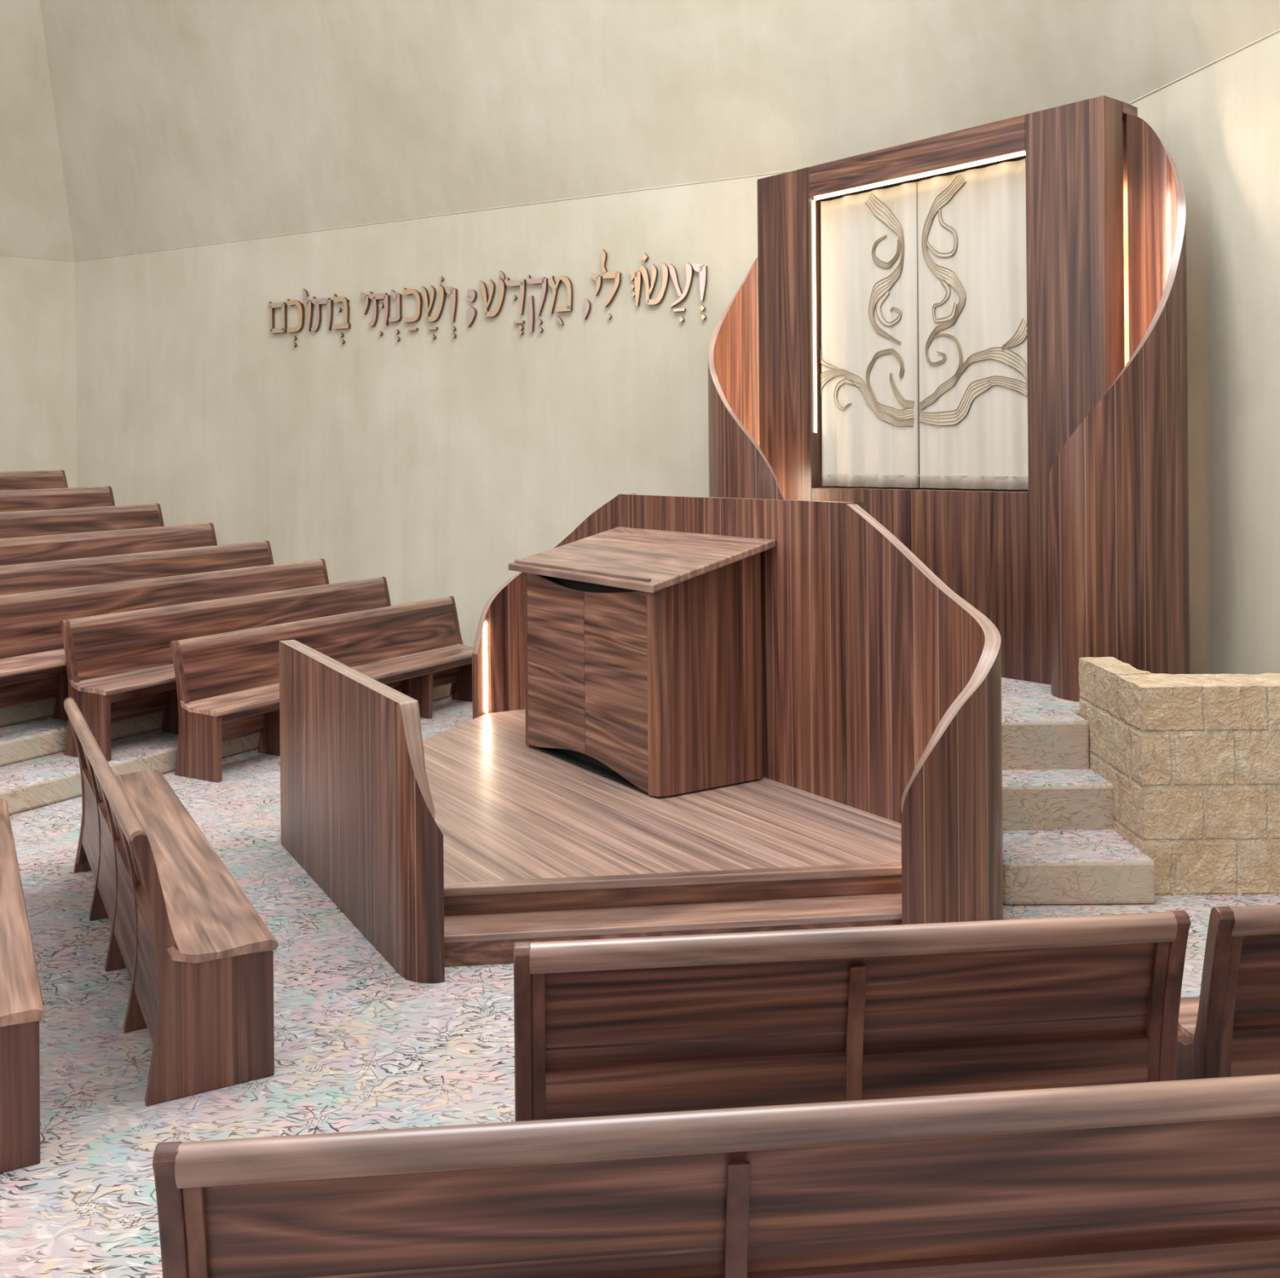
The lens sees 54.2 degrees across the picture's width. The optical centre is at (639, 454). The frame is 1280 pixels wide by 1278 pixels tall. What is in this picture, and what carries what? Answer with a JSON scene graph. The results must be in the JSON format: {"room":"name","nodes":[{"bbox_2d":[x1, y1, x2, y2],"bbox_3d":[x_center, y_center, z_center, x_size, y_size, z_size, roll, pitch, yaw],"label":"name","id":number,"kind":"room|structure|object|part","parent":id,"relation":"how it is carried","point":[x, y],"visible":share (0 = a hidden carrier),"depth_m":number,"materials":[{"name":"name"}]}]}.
{"room":"house of worship","nodes":[
{"label":"house of worship","id":0,"kind":"room"},
{"bbox_2d":[0,697,55,727],"bbox_3d":[-5.302,1.791,9.920,4.454,0.162,8.137,0,0,15],"label":"floor","id":1,"kind":"structure","parent":0,"point":[15,714],"depth_m":8.71,"materials":[{"name":"stone"}]},
{"bbox_2d":[0,540,274,595],"bbox_3d":[-3.866,1.243,9.886,0.476,0.909,3.108,-1,0,26],"label":"pew","id":2,"kind":"object","parent":1,"relation":"on","point":[16,579],"visible":0.28,"depth_m":9.90,"materials":[{"name":"brown wood"}]},
{"bbox_3d":[-4.055,0.830,9.976,0.064,0.075,3.019,0,0,26],"label":"rail","id":3,"kind":"part","parent":2,"relation":"part of","materials":[{"name":"brown wood"}]},
{"bbox_3d":[-3.206,1.237,11.263,0.459,0.909,0.045,0,0,26],"label":"panel","id":4,"kind":"part","parent":2,"relation":"part of","materials":[{"name":"brown wood"}]},
{"bbox_2d":[0,0,76,488],"bbox_3d":[-9.982,-2.503,11.695,9.000,9.520,1.650,-1,0,-36],"label":"wall","id":5,"kind":"structure","parent":0,"point":[38,400],"depth_m":14.46,"materials":[{"name":"beige paint"}]},
{"bbox_2d":[0,254,75,261],"bbox_3d":[-10.350,-2.260,12.208,9.000,0.010,0.026,-1,0,-36],"label":"trim","id":6,"kind":"structure","parent":5,"relation":"attached to","point":[0,255],"depth_m":14.59,"materials":[{"name":"beige paint"}]},
{"bbox_2d":[0,711,164,766],"bbox_3d":[-5.043,1.951,9.854,4.986,0.162,8.134,0,0,15],"label":"floor","id":7,"kind":"structure","parent":0,"point":[44,736],"depth_m":8.45,"materials":[{"name":"stone"}]},
{"bbox_2d":[0,559,328,720],"bbox_3d":[-3.522,1.402,9.553,0.476,0.909,3.708,-1,0,27],"label":"pew","id":8,"kind":"object","parent":7,"relation":"on","point":[33,662],"visible":0.42,"depth_m":8.86,"materials":[{"name":"brown wood"}]},
{"bbox_3d":[-3.645,1.505,9.617,0.042,0.385,3.610,0,0,27],"label":"panel","id":9,"kind":"part","parent":8,"relation":"part of","materials":[{"name":"brown wood"}]},
{"bbox_3d":[-3.473,1.380,9.527,0.366,0.078,3.708,0,0,27],"label":"seat","id":10,"kind":"part","parent":8,"relation":"part of","materials":[{"name":"brown wood"}]},
{"bbox_3d":[-3.708,0.989,9.647,0.064,0.075,3.619,0,0,27],"label":"rail","id":11,"kind":"part","parent":8,"relation":"part of","materials":[{"name":"brown wood"}]},
{"bbox_3d":[-3.650,1.193,9.618,0.111,0.370,3.610,0,0,27],"label":"backrest","id":12,"kind":"part","parent":8,"relation":"part of","materials":[{"name":"brown wood"}]},
{"bbox_3d":[-2.688,1.395,11.178,0.459,0.909,0.045,0,0,27],"label":"panel","id":13,"kind":"part","parent":8,"relation":"part of","materials":[{"name":"brown wood"}]},
{"bbox_2d":[0,683,451,815],"bbox_3d":[-4.738,2.110,9.776,5.614,0.162,8.133,0,0,15],"label":"floor","id":14,"kind":"structure","parent":0,"point":[38,782],"depth_m":8.22,"materials":[{"name":"stone"}]},
{"bbox_2d":[59,576,391,761],"bbox_3d":[-2.905,1.559,9.725,0.476,0.909,3.258,-1,0,29],"label":"pew","id":15,"kind":"object","parent":14,"relation":"on","point":[120,667],"visible":0.53,"depth_m":8.92,"materials":[{"name":"brown wood"}]},
{"bbox_3d":[-3.693,1.566,8.330,0.459,0.909,0.045,0,0,29],"label":"panel","id":16,"kind":"part","parent":15,"relation":"part of","materials":[{"name":"brown wood"}]},
{"bbox_3d":[-2.857,1.537,9.698,0.366,0.078,3.258,0,0,29],"label":"seat","id":17,"kind":"part","parent":15,"relation":"part of","materials":[{"name":"brown wood"}]},
{"bbox_3d":[-3.026,1.662,9.793,0.042,0.385,3.160,0,0,29],"label":"panel","id":18,"kind":"part","parent":15,"relation":"part of","materials":[{"name":"brown wood"}]},
{"bbox_3d":[-3.088,1.146,9.826,0.064,0.075,3.169,0,0,29],"label":"rail","id":19,"kind":"part","parent":15,"relation":"part of","materials":[{"name":"brown wood"}]},
{"bbox_3d":[-3.031,1.349,9.795,0.111,0.370,3.160,0,0,29],"label":"backrest","id":20,"kind":"part","parent":15,"relation":"part of","materials":[{"name":"brown wood"}]},
{"bbox_3d":[-2.130,1.552,11.128,0.459,0.909,0.045,0,0,29],"label":"panel","id":21,"kind":"part","parent":15,"relation":"part of","materials":[{"name":"brown wood"}]},
{"bbox_2d":[40,0,1138,647],"bbox_3d":[-1.195,-2.580,10.806,13.660,9.520,3.807,-1,0,42],"label":"wall","id":22,"kind":"structure","parent":0,"point":[420,463],"depth_m":12.05,"materials":[{"name":"beige paint"}]},
{"bbox_2d":[267,301,287,333],"bbox_3d":[-3.828,-1.451,13.223,0.240,0.338,0.045,0,0,29],"label":"letter","id":23,"kind":"object","parent":22,"relation":"attached to","point":[272,306],"depth_m":13.19,"materials":[{"name":"brown metal"}]},
{"bbox_2d":[286,298,304,347],"bbox_3d":[-3.602,-1.376,13.098,0.225,0.511,0.045,0,0,29],"label":"letter","id":24,"kind":"object","parent":22,"relation":"attached to","point":[301,311],"depth_m":13.06,"materials":[{"name":"brown metal"}]},
{"bbox_2d":[302,288,313,331],"bbox_3d":[-3.454,-1.501,13.016,0.130,0.448,0.045,-1,0,29],"label":"letter","id":25,"kind":"object","parent":22,"relation":"attached to","point":[309,305],"depth_m":12.99,"materials":[{"name":"brown metal"}]},
{"bbox_2d":[311,296,333,331],"bbox_3d":[-3.280,-1.453,12.919,0.275,0.361,0.045,0,0,29],"label":"letter","id":26,"kind":"object","parent":22,"relation":"attached to","point":[328,301],"depth_m":12.90,"materials":[{"name":"brown wood"}]},
{"bbox_2d":[333,293,350,344],"bbox_3d":[-3.045,-1.384,12.789,0.207,0.520,0.045,0,0,29],"label":"letter","id":27,"kind":"object","parent":22,"relation":"attached to","point":[346,325],"depth_m":12.76,"materials":[{"name":"brown metal"}]},
{"bbox_2d":[360,292,370,315],"bbox_3d":[-2.771,-1.522,12.637,0.112,0.228,0.045,0,0,29],"label":"letter","id":28,"kind":"object","parent":22,"relation":"attached to","point":[366,300],"depth_m":12.62,"materials":[{"name":"brown wood"}]},
{"bbox_2d":[368,291,390,336],"bbox_3d":[-2.614,-1.410,12.550,0.260,0.453,0.045,0,0,29],"label":"letter","id":29,"kind":"object","parent":22,"relation":"attached to","point":[386,298],"depth_m":12.53,"materials":[{"name":"brown wood"}]},
{"bbox_2d":[388,289,401,341],"bbox_3d":[-2.432,-1.380,12.449,0.144,0.518,0.045,0,0,29],"label":"letter","id":30,"kind":"object","parent":22,"relation":"attached to","point":[397,296],"depth_m":12.42,"materials":[{"name":"brown wood"}]},
{"bbox_2d":[402,288,422,330],"bbox_3d":[-2.239,-1.434,12.342,0.215,0.427,0.045,0,0,29],"label":"letter","id":31,"kind":"object","parent":22,"relation":"attached to","point":[416,317],"depth_m":12.30,"materials":[{"name":"brown wood"}]},
{"bbox_2d":[421,276,445,339],"bbox_3d":[-2.014,-1.424,12.217,0.279,0.610,0.045,0,0,29],"label":"letter","id":32,"kind":"object","parent":22,"relation":"attached to","point":[428,306],"depth_m":12.20,"materials":[{"name":"brown wood"}]},
{"bbox_2d":[75,168,798,261],"bbox_3d":[-2.160,-2.331,12.328,10.366,0.010,0.026,0,0,29],"label":"trim","id":33,"kind":"structure","parent":22,"relation":"attached to","point":[797,169],"depth_m":12.04,"materials":[{"name":"beige paint"}]},
{"bbox_2d":[444,285,457,338],"bbox_3d":[-1.824,-1.376,12.112,0.132,0.512,0.045,0,0,29],"label":"letter","id":34,"kind":"object","parent":22,"relation":"attached to","point":[452,291],"depth_m":12.08,"materials":[{"name":"brown wood"}]},
{"bbox_2d":[466,288,476,327],"bbox_3d":[-1.611,-1.401,11.994,0.108,0.367,0.045,0,0,29],"label":"punctuation mark","id":35,"kind":"object","parent":22,"relation":"attached to","point":[471,313],"depth_m":11.98,"materials":[{"name":"brown metal"}]},
{"bbox_2d":[479,271,506,317],"bbox_3d":[-1.395,-1.520,11.874,0.292,0.430,0.045,0,0,29],"label":"letter","id":36,"kind":"object","parent":22,"relation":"attached to","point":[487,301],"depth_m":11.86,"materials":[{"name":"brown wood"}]},
{"bbox_2d":[505,277,526,335],"bbox_3d":[-1.163,-1.391,11.746,0.218,0.552,0.045,0,0,29],"label":"letter","id":37,"kind":"object","parent":22,"relation":"attached to","point":[522,282],"depth_m":11.70,"materials":[{"name":"brown wood"}]},
{"bbox_2d":[526,275,548,333],"bbox_3d":[-0.950,-1.399,11.628,0.222,0.544,0.045,0,0,29],"label":"letter","id":38,"kind":"object","parent":22,"relation":"attached to","point":[544,281],"depth_m":11.62,"materials":[{"name":"brown wood"}]},
{"bbox_2d":[548,275,573,324],"bbox_3d":[-0.726,-1.417,11.504,0.248,0.460,0.045,0,0,29],"label":"letter","id":39,"kind":"object","parent":22,"relation":"attached to","point":[554,285],"depth_m":11.49,"materials":[{"name":"brown wood"}]},
{"bbox_2d":[582,298,591,319],"bbox_3d":[-0.477,-1.319,11.366,0.066,0.192,0.045,-1,0,29],"label":"punctuation mark","id":40,"kind":"object","parent":22,"relation":"attached to","point":[587,304],"depth_m":11.35,"materials":[{"name":"brown metal"}]},
{"bbox_2d":[591,272,602,296],"bbox_3d":[-0.388,-1.537,11.316,0.105,0.212,0.045,0,0,29],"label":"letter","id":41,"kind":"object","parent":22,"relation":"attached to","point":[598,279],"depth_m":11.29,"materials":[{"name":"brown wood"}]},
{"bbox_2d":[600,248,621,319],"bbox_3d":[-0.255,-1.531,11.242,0.193,0.636,0.045,0,0,29],"label":"letter","id":42,"kind":"object","parent":22,"relation":"attached to","point":[616,275],"depth_m":11.23,"materials":[{"name":"brown wood"}]},
{"bbox_2d":[628,268,642,306],"bbox_3d":[-0.036,-1.483,11.121,0.118,0.336,0.045,-1,0,29],"label":"letter","id":43,"kind":"object","parent":22,"relation":"attached to","point":[636,276],"depth_m":11.10,"materials":[{"name":"brown wood"}]},
{"bbox_2d":[640,253,669,305],"bbox_3d":[0.135,-1.550,11.026,0.273,0.465,0.045,0,0,29],"label":"letter","id":44,"kind":"object","parent":22,"relation":"attached to","point":[650,287],"depth_m":11.01,"materials":[{"name":"brown wood"}]},
{"bbox_2d":[669,262,693,322],"bbox_3d":[0.364,-1.407,10.899,0.221,0.517,0.045,0,0,29],"label":"letter","id":45,"kind":"object","parent":22,"relation":"attached to","point":[689,268],"depth_m":10.88,"materials":[{"name":"brown wood"}]},
{"bbox_2d":[692,262,707,319],"bbox_3d":[0.520,-1.407,10.813,0.134,0.498,0.045,-1,0,29],"label":"letter","id":46,"kind":"object","parent":22,"relation":"attached to","point":[703,269],"depth_m":10.78,"materials":[{"name":"brown wood"}]},
{"bbox_2d":[0,696,1279,1277],"bbox_3d":[-4.181,2.237,6.167,19.600,0.100,17.335,-1,0,0],"label":"floor","id":47,"kind":"structure","parent":0,"point":[360,1045],"depth_m":4.62,"materials":[{"name":"carpet"}]},
{"bbox_2d":[0,799,44,1173],"bbox_3d":[-2.682,1.719,4.892,0.476,0.909,2.708,0,0,-29],"label":"pew","id":48,"kind":"object","parent":47,"relation":"on","point":[21,1004],"visible":1,"depth_m":3.81,"materials":[{"name":"brown wood"}]},
{"bbox_3d":[-2.045,1.713,3.727,0.459,0.909,0.045,0,0,-29],"label":"panel","id":49,"kind":"part","parent":48,"relation":"part of","materials":[{"name":"brown wood"}]},
{"bbox_3d":[-2.634,1.697,4.919,0.366,0.078,2.708,0,0,-29],"label":"seat","id":50,"kind":"part","parent":48,"relation":"part of","materials":[{"name":"brown wood"}]},
{"bbox_2d":[63,697,278,1106],"bbox_3d":[-2.130,1.714,5.437,0.476,0.909,2.738,0,0,-29],"label":"pew","id":51,"kind":"object","parent":47,"relation":"on","point":[196,953],"visible":1,"depth_m":4.43,"materials":[{"name":"brown wood"}]},
{"bbox_3d":[-2.787,1.720,6.607,0.459,0.909,0.045,0,0,-29],"label":"panel","id":52,"kind":"part","parent":51,"relation":"part of","materials":[{"name":"brown wood"}]},
{"bbox_3d":[-2.313,1.301,5.337,0.064,0.075,2.649,0,0,-29],"label":"rail","id":53,"kind":"part","parent":51,"relation":"part of","materials":[{"name":"brown wood"}]},
{"bbox_3d":[-2.272,1.487,5.359,0.072,0.325,2.640,0,0,-29],"label":"panel","id":54,"kind":"part","parent":51,"relation":"part of","materials":[{"name":"brown wood"}]},
{"bbox_3d":[-2.256,1.505,5.368,0.111,0.370,2.640,0,0,-29],"label":"backrest","id":55,"kind":"part","parent":51,"relation":"part of","materials":[{"name":"brown wood"}]},
{"bbox_3d":[-2.251,1.817,5.369,0.042,0.385,2.640,0,0,-29],"label":"panel","id":56,"kind":"part","parent":51,"relation":"part of","materials":[{"name":"brown wood"}]},
{"bbox_3d":[-2.082,1.692,5.463,0.366,0.078,2.738,0,0,-29],"label":"seat","id":57,"kind":"part","parent":51,"relation":"part of","materials":[{"name":"brown wood"}]},
{"bbox_3d":[-1.485,1.708,4.259,0.459,0.909,0.045,0,0,-29],"label":"panel","id":58,"kind":"part","parent":51,"relation":"part of","materials":[{"name":"brown wood"}]},
{"bbox_2d":[169,595,473,782],"bbox_3d":[-2.236,1.715,9.684,0.476,0.909,3.008,0,0,30],"label":"pew","id":59,"kind":"object","parent":47,"relation":"on","point":[228,683],"visible":0.83,"depth_m":9.19,"materials":[{"name":"brown wood"}]},
{"bbox_3d":[-2.988,1.722,8.412,0.459,0.909,0.045,0,0,30],"label":"panel","id":60,"kind":"part","parent":59,"relation":"part of","materials":[{"name":"brown wood"}]},
{"bbox_3d":[-2.417,1.302,9.788,0.064,0.075,2.919,0,0,30],"label":"rail","id":61,"kind":"part","parent":59,"relation":"part of","materials":[{"name":"brown wood"}]},
{"bbox_3d":[-2.361,1.506,9.756,0.111,0.370,2.910,0,0,30],"label":"backrest","id":62,"kind":"part","parent":59,"relation":"part of","materials":[{"name":"brown wood"}]},
{"bbox_3d":[-2.189,1.693,9.656,0.366,0.078,3.008,0,0,30],"label":"seat","id":63,"kind":"part","parent":59,"relation":"part of","materials":[{"name":"brown wood"}]},
{"bbox_3d":[-2.356,1.818,9.755,0.042,0.385,2.910,0,0,30],"label":"panel","id":64,"kind":"part","parent":59,"relation":"part of","materials":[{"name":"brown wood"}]},
{"bbox_3d":[-1.497,1.709,10.963,0.459,0.909,0.045,0,0,30],"label":"panel","id":65,"kind":"part","parent":59,"relation":"part of","materials":[{"name":"brown wood"}]},
{"bbox_2d":[279,493,1003,983],"bbox_3d":[-0.513,1.214,6.936,2.732,1.881,4.567,-1,0,-33],"label":"platform","id":66,"kind":"object","parent":47,"relation":"on","point":[877,799],"visible":0.76,"depth_m":6.14,"materials":[{"name":"brown wood"}]},
{"bbox_2d":[508,526,775,799],"bbox_3d":[-0.034,1.194,7.660,0.855,1.393,1.700,-1,0,-33],"label":"lectern","id":67,"kind":"object","parent":66,"relation":"on","point":[643,646],"visible":1,"depth_m":7.16,"materials":[{"name":"brown wood"}]},
{"bbox_3d":[-0.429,1.219,8.295,0.735,1.325,0.035,0,0,-33],"label":"panel","id":68,"kind":"part","parent":67,"relation":"part of","materials":[{"name":"brown wood"}]},
{"bbox_3d":[-0.518,1.310,7.795,0.028,1.130,0.702,-1,0,-34],"label":"door","id":69,"kind":"part","parent":67,"relation":"part of","materials":[{"name":"brown wood"}]},
{"bbox_3d":[-0.133,1.312,7.203,0.028,1.117,0.704,-1,0,-32],"label":"door","id":70,"kind":"part","parent":67,"relation":"part of","materials":[{"name":"brown wood"}]},
{"bbox_3d":[0.372,1.212,7.062,0.735,1.325,0.085,0,0,-33],"label":"panel","id":71,"kind":"part","parent":67,"relation":"part of","materials":[{"name":"brown wood"}]},
{"bbox_2d":[151,1074,1279,1277],"bbox_3d":[0.773,1.689,2.641,3.350,0.909,0.476,0,0,-6],"label":"pew","id":72,"kind":"object","parent":47,"relation":"on","point":[1180,1179],"visible":1,"depth_m":2.41,"materials":[{"name":"brown wood"}]},
{"bbox_3d":[-0.870,1.703,2.467,0.045,0.909,0.459,-1,0,-6],"label":"panel","id":73,"kind":"part","parent":72,"relation":"part of","materials":[{"name":"brown wood"}]},
{"bbox_3d":[0.790,1.274,2.437,3.269,0.075,0.064,-1,0,-6],"label":"rail","id":74,"kind":"part","parent":72,"relation":"part of","materials":[{"name":"brown wood"}]},
{"bbox_3d":[0.786,1.478,2.500,3.260,0.370,0.111,-1,0,-6],"label":"backrest","id":75,"kind":"part","parent":72,"relation":"part of","materials":[{"name":"brown wood"}]},
{"bbox_3d":[0.788,1.791,2.502,3.260,0.385,0.042,-1,0,-6],"label":"panel","id":76,"kind":"part","parent":72,"relation":"part of","materials":[{"name":"brown wood"}]},
{"bbox_2d":[513,910,1191,1121],"bbox_3d":[0.556,1.691,3.483,1.800,0.909,0.476,0,0,-6],"label":"pew","id":77,"kind":"object","parent":47,"relation":"on","point":[640,1025],"visible":0.69,"depth_m":3.31,"materials":[{"name":"brown wood"}]},
{"bbox_3d":[-0.316,1.698,3.387,0.045,0.909,0.459,-1,0,-6],"label":"panel","id":78,"kind":"part","parent":77,"relation":"part of","materials":[{"name":"brown wood"}]},
{"bbox_3d":[0.571,1.793,3.344,1.710,0.385,0.042,-1,0,-6],"label":"panel","id":79,"kind":"part","parent":77,"relation":"part of","materials":[{"name":"brown wood"}]},
{"bbox_3d":[0.569,1.480,3.341,1.710,0.370,0.111,-1,0,-6],"label":"backrest","id":80,"kind":"part","parent":77,"relation":"part of","materials":[{"name":"brown wood"}]},
{"bbox_3d":[0.570,1.463,3.323,1.710,0.325,0.072,-1,0,-6],"label":"panel","id":81,"kind":"part","parent":77,"relation":"part of","materials":[{"name":"brown wood"}]},
{"bbox_3d":[0.573,1.276,3.278,1.719,0.075,0.064,-1,0,-6],"label":"rail","id":82,"kind":"part","parent":77,"relation":"part of","materials":[{"name":"brown wood"}]},
{"bbox_3d":[1.430,1.683,3.564,0.045,0.909,0.459,-1,0,-6],"label":"panel","id":83,"kind":"part","parent":77,"relation":"part of","materials":[{"name":"brown wood"}]},
{"bbox_2d":[1002,768,1113,831],"bbox_3d":[1.821,1.914,6.563,1.232,0.440,0.334,-1,0,0],"label":"step","id":84,"kind":"structure","parent":47,"relation":"on","point":[1033,799],"depth_m":6.40,"materials":[{"name":"stone"}]},
{"bbox_2d":[1002,829,1155,905],"bbox_3d":[1.924,2.028,6.163,1.027,0.210,0.513,-1,0,0],"label":"step","id":85,"kind":"structure","parent":47,"relation":"on","point":[1041,867],"depth_m":5.91,"materials":[{"name":"stone"}]},
{"bbox_2d":[1078,657,1279,897],"bbox_3d":[3.079,1.613,6.449,1.338,1.020,0.869,-1,0,0],"label":"stone parapet","id":86,"kind":"object","parent":47,"relation":"on","point":[1191,762],"visible":0.84,"depth_m":6.03,"materials":[{"name":"beige stone"}]},
{"bbox_2d":[1176,904,1279,1080],"bbox_3d":[2.634,1.673,3.708,2.200,0.909,0.476,0,0,-6],"label":"pew","id":87,"kind":"object","parent":47,"relation":"on","point":[1232,1029],"visible":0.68,"depth_m":3.45,"materials":[{"name":"brown wood"}]},
{"bbox_3d":[2.628,1.651,3.763,2.110,0.078,0.366,-1,0,-6],"label":"seat","id":88,"kind":"part","parent":87,"relation":"part of","materials":[{"name":"brown wood"}]},
{"bbox_3d":[1.563,1.682,3.592,0.045,0.909,0.459,-1,0,-6],"label":"panel","id":89,"kind":"part","parent":87,"relation":"part of","materials":[{"name":"brown wood"}]},
{"bbox_3d":[2.651,1.258,3.503,2.119,0.075,0.064,-1,0,-6],"label":"rail","id":90,"kind":"part","parent":87,"relation":"part of","materials":[{"name":"brown wood"}]},
{"bbox_3d":[2.649,1.774,3.569,2.110,0.385,0.042,-1,0,-6],"label":"panel","id":91,"kind":"part","parent":87,"relation":"part of","materials":[{"name":"brown wood"}]},
{"bbox_3d":[2.648,1.444,3.548,2.110,0.325,0.072,-1,0,-6],"label":"panel","id":92,"kind":"part","parent":87,"relation":"part of","materials":[{"name":"brown wood"}]},
{"bbox_3d":[2.647,1.462,3.567,2.110,0.370,0.111,-1,0,-6],"label":"backrest","id":93,"kind":"part","parent":87,"relation":"part of","materials":[{"name":"brown wood"}]},
{"bbox_2d":[1001,677,1088,769],"bbox_3d":[1.558,1.786,9.079,3.033,0.700,5.668,0,0,-31],"label":"stair step","id":94,"kind":"structure","parent":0,"point":[1041,730],"depth_m":6.71,"materials":[{"name":"stone"}]},
{"bbox_2d":[707,95,1190,702],"bbox_3d":[1.892,-0.349,8.665,0.990,3.565,3.730,0,0,-40],"label":"torah ark","id":95,"kind":"object","parent":94,"relation":"on","point":[1091,559],"visible":0.69,"depth_m":7.68,"materials":[{"name":"brown wood"}]},
{"bbox_3d":[1.171,-0.343,9.524,0.210,3.565,0.535,-1,0,-40],"label":"post","id":96,"kind":"part","parent":95,"relation":"part of","materials":[{"name":"brown wood"}]},
{"bbox_2d":[820,182,919,488],"bbox_3d":[1.635,-0.824,8.987,0.077,2.120,0.863,-1,0,-40],"label":"curtain","id":97,"kind":"object","parent":95,"relation":"hanging from","point":[869,374],"visible":1,"depth_m":8.98,"materials":[{"name":"fabric"}]},
{"bbox_3d":[1.913,-2.019,8.623,0.210,0.225,1.819,-1,0,-40],"label":"panel","id":98,"kind":"part","parent":95,"relation":"part of","materials":[{"name":"brown wood"}]},
{"bbox_3d":[1.938,0.838,8.623,0.210,1.190,1.819,-1,0,-40],"label":"panel","id":99,"kind":"part","parent":95,"relation":"part of","materials":[{"name":"brown wood"}]},
{"bbox_2d":[917,158,1028,489],"bbox_3d":[2.220,-0.829,8.299,0.080,2.120,0.934,-1,0,-40],"label":"curtain","id":100,"kind":"object","parent":95,"relation":"hanging from","point":[973,403],"visible":0.98,"depth_m":8.28,"materials":[{"name":"fabric"}]},
{"bbox_3d":[2.684,-0.356,7.721,0.210,3.565,0.535,-1,0,-40],"label":"post","id":101,"kind":"part","parent":95,"relation":"part of","materials":[{"name":"brown wood"}]},
{"bbox_2d":[1129,0,1279,675],"bbox_3d":[3.673,-2.622,3.127,1.650,9.520,10.672,0,0,-10],"label":"wall","id":102,"kind":"structure","parent":0,"point":[1219,123],"depth_m":7.48,"materials":[{"name":"beige paint"}]},
{"bbox_2d":[1128,28,1279,104],"bbox_3d":[4.297,-2.388,3.242,0.026,0.010,10.672,0,0,-10],"label":"trim","id":103,"kind":"structure","parent":102,"relation":"attached to","point":[1277,30],"depth_m":7.64,"materials":[{"name":"beige paint"}]},
{"bbox_3d":[-5.651,1.632,10.478,5.654,0.162,7.872,0,0,0],"label":"floor","id":104,"kind":"structure","parent":0,"visible":0},
{"bbox_2d":[0,522,217,565],"bbox_3d":[-4.337,1.085,10.015,0.476,0.909,3.008,0,0,24],"label":"pew","id":105,"kind":"object","parent":104,"relation":"on","point":[29,549],"visible":0.33,"depth_m":10.27,"materials":[{"name":"brown wood"}]},
{"bbox_3d":[-4.529,0.672,10.099,0.064,0.075,2.919,-1,0,24],"label":"rail","id":106,"kind":"part","parent":105,"relation":"part of","materials":[{"name":"brown wood"}]},
{"bbox_3d":[-3.748,1.080,11.370,0.459,0.909,0.045,-1,0,24],"label":"panel","id":107,"kind":"part","parent":105,"relation":"part of","materials":[{"name":"brown wood"}]},
{"bbox_3d":[-5.913,1.473,10.479,5.135,0.162,7.871,0,0,0],"label":"floor","id":108,"kind":"structure","parent":0,"visible":0},
{"bbox_2d":[0,503,164,538],"bbox_3d":[-4.979,0.929,10.500,0.476,0.909,3.108,-1,0,21],"label":"pew","id":109,"kind":"object","parent":108,"relation":"on","point":[78,520],"visible":0.34,"depth_m":11.04,"materials":[{"name":"brown wood"}]},
{"bbox_3d":[-5.175,0.516,10.573,0.064,0.075,3.019,-1,0,21],"label":"rail","id":110,"kind":"part","parent":109,"relation":"part of","materials":[{"name":"brown wood"}]},
{"bbox_3d":[-4.444,0.924,11.931,0.459,0.909,0.045,-1,0,21],"label":"panel","id":111,"kind":"part","parent":109,"relation":"part of","materials":[{"name":"brown wood"}]},
{"bbox_3d":[-6.327,1.314,10.480,4.309,0.162,7.867,0,0,0],"label":"floor","id":112,"kind":"structure","parent":0,"visible":0},
{"bbox_2d":[0,486,115,512],"bbox_3d":[-5.506,0.771,10.856,0.476,0.909,3.008,0,0,19],"label":"pew","id":113,"kind":"object","parent":112,"relation":"on","point":[11,500],"visible":0.24,"depth_m":11.62,"materials":[{"name":"brown wood"}]},
{"bbox_3d":[-5.705,0.358,10.921,0.064,0.075,2.919,-1,0,19],"label":"rail","id":114,"kind":"part","parent":113,"relation":"part of","materials":[{"name":"brown wood"}]},
{"bbox_3d":[-5.042,0.767,12.258,0.459,0.909,0.045,-1,0,19],"label":"panel","id":115,"kind":"part","parent":113,"relation":"part of","materials":[{"name":"brown wood"}]},
{"bbox_3d":[-6.652,1.155,10.481,3.663,0.162,7.867,0,0,0],"label":"floor","id":116,"kind":"structure","parent":0,"visible":0},
{"bbox_2d":[0,470,67,490],"bbox_3d":[-5.978,0.614,11.096,0.476,0.909,2.808,0,0,17],"label":"pew","id":117,"kind":"object","parent":116,"relation":"on","point":[49,479],"visible":0.3,"depth_m":12.06,"materials":[{"name":"brown wood"}]},
{"bbox_3d":[-6.178,0.201,11.158,0.064,0.075,2.719,0,0,17],"label":"rail","id":118,"kind":"part","parent":117,"relation":"part of","materials":[{"name":"brown wood"}]},
{"bbox_3d":[-6.116,0.404,11.139,0.111,0.370,2.710,0,0,17],"label":"backrest","id":119,"kind":"part","parent":117,"relation":"part of","materials":[{"name":"brown wood"}]},
{"bbox_3d":[-5.571,0.610,12.412,0.459,0.909,0.045,0,0,17],"label":"panel","id":120,"kind":"part","parent":117,"relation":"part of","materials":[{"name":"brown wood"}]}
]}

